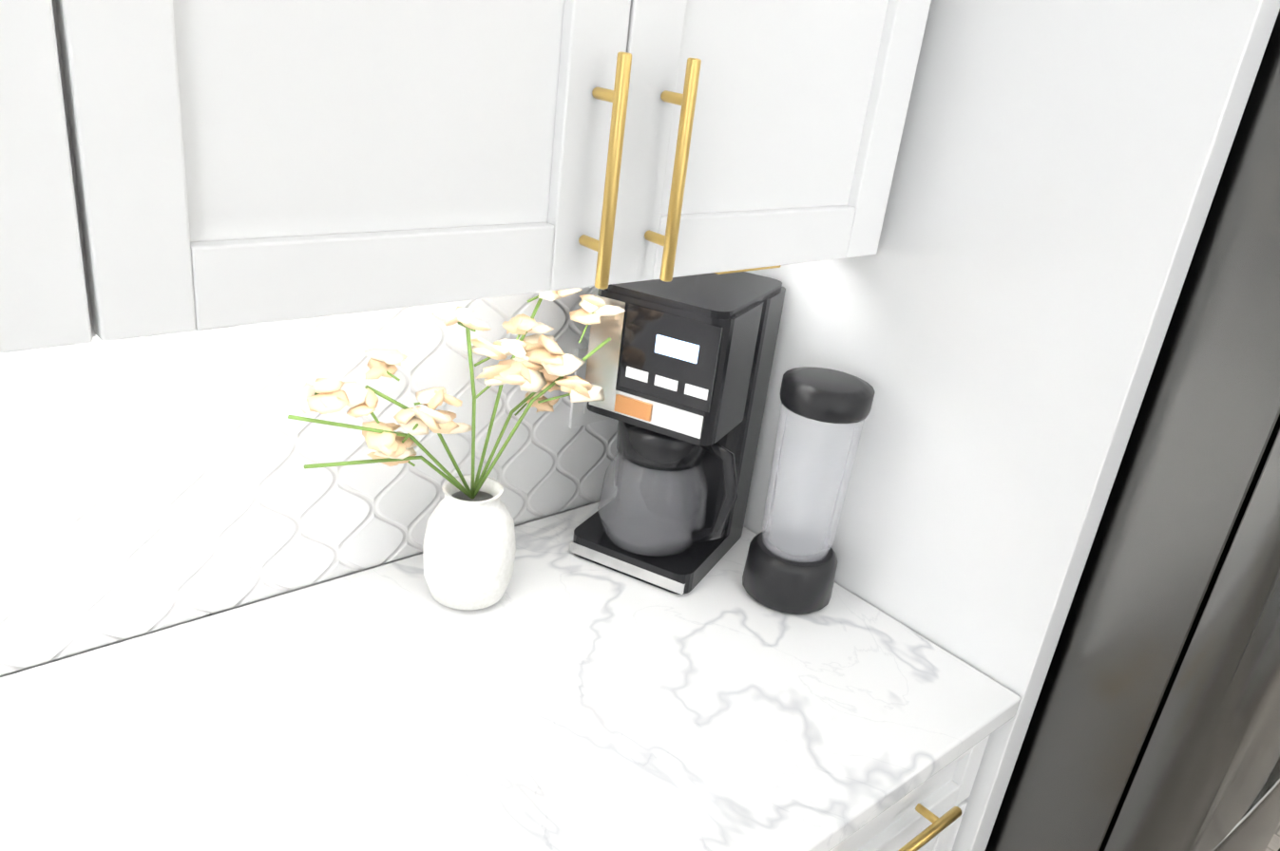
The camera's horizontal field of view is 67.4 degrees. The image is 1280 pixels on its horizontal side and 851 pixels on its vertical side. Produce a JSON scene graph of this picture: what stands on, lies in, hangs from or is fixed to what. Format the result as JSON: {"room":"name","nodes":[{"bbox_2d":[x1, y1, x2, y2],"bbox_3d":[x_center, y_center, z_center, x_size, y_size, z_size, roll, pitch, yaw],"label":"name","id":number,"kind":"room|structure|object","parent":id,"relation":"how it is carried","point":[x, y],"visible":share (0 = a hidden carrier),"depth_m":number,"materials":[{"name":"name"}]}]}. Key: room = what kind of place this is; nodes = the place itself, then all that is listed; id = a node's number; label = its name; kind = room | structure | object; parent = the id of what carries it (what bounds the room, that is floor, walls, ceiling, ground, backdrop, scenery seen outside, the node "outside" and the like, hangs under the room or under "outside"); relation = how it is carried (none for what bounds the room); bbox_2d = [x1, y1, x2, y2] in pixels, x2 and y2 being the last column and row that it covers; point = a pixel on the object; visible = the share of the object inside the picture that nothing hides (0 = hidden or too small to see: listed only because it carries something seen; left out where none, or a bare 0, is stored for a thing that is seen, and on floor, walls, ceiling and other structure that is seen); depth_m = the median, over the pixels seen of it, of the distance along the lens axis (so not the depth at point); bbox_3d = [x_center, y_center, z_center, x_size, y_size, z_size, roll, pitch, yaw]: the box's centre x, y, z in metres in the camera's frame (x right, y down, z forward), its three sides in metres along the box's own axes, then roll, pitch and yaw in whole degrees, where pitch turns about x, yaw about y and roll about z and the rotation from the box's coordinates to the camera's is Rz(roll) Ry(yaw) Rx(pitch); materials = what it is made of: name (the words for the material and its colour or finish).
{"room":"kitchen","nodes":[
{"label":"kitchen","id":0,"kind":"room"},
{"bbox_2d":[0,496,616,677],"bbox_3d":[-0.964,-0.252,0.497,4.850,3.060,0.120,-13,31,-39],"label":"wall","id":1,"kind":"structure","parent":0,"point":[119,641],"depth_m":1.13,"materials":[{"name":"white paint"}]},
{"bbox_2d":[0,0,228,353],"bbox_3d":[-0.728,-0.566,0.200,1.031,1.178,0.332,-13,31,-39],"label":"upper cabinet","id":2,"kind":"object","parent":1,"relation":"attached to","point":[177,165],"depth_m":0.58,"materials":[{"name":"white wood"}]},
{"bbox_2d":[0,286,618,675],"bbox_3d":[-0.948,0.120,0.625,2.700,0.459,0.008,-13,31,-39],"label":"backsplash","id":3,"kind":"structure","parent":1,"relation":"attached to","point":[152,484],"depth_m":1.06,"materials":[{"name":"tile"}]},
{"bbox_2d":[569,346,609,428],"bbox_3d":[-0.066,-0.057,1.366,0.070,0.120,0.007,-13,31,-39],"label":"electrical outlet plate","id":4,"kind":"object","parent":3,"relation":"attached to","point":[581,414],"visible":0.27,"depth_m":1.36,"materials":[{"name":"white plastic"}]},
{"bbox_2d":[209,0,931,327],"bbox_3d":[-0.089,-0.718,0.733,0.903,1.178,0.332,-13,31,-39],"label":"upper cabinet","id":5,"kind":"object","parent":1,"relation":"attached to","point":[372,155],"depth_m":0.77,"materials":[{"name":"white wood"}]},
{"bbox_2d":[1265,822,1279,850],"bbox_3d":[3.196,1.387,1.866,12.470,0.060,4.920,-13,31,-39],"label":"floor","id":6,"kind":"structure","parent":0,"point":[1273,845],"depth_m":2.24,"materials":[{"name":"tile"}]},
{"bbox_2d":[0,496,1020,850],"bbox_3d":[-0.815,0.867,0.676,2.697,0.915,0.650,-13,31,-39],"label":"countertop","id":7,"kind":"structure","parent":6,"relation":"on","point":[559,697],"depth_m":1.00,"materials":[{"name":"white stone"}]},
{"bbox_2d":[287,287,625,610],"bbox_3d":[-0.209,0.032,1.106,0.396,0.399,0.155,-13,31,-39],"label":"flower vase","id":8,"kind":"object","parent":7,"relation":"on","point":[469,547],"visible":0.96,"depth_m":1.11,"materials":[{"name":"white ceramic"}]},
{"bbox_2d":[569,271,785,594],"bbox_3d":[0.055,-0.003,1.283,0.262,0.383,0.270,-13,31,-39],"label":"coffee maker","id":9,"kind":"object","parent":7,"relation":"on","point":[678,370],"visible":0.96,"depth_m":1.21,"materials":[{"name":"black plastic"}]},
{"bbox_2d":[742,366,875,614],"bbox_3d":[0.213,0.083,1.230,0.120,0.305,0.120,-13,31,-39],"label":"blender","id":10,"kind":"object","parent":7,"relation":"on","point":[790,570],"visible":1,"depth_m":1.22,"materials":[{"name":"black"}]},
{"bbox_2d":[743,0,1279,850],"bbox_3d":[0.700,-0.239,1.502,1.065,2.620,0.685,-13,31,-39],"label":"panel","id":11,"kind":"object","parent":6,"relation":"on","point":[988,321],"visible":0.33,"depth_m":1.07,"materials":[{"name":"white paint"}]},
{"bbox_2d":[985,9,1279,850],"bbox_3d":[0.734,0.188,1.595,0.904,1.775,0.892,-13,31,-39],"label":"fridge","id":12,"kind":"object","parent":6,"relation":"on","point":[1155,722],"visible":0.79,"depth_m":1.05,"materials":[{"name":"black metal"}]}
]}

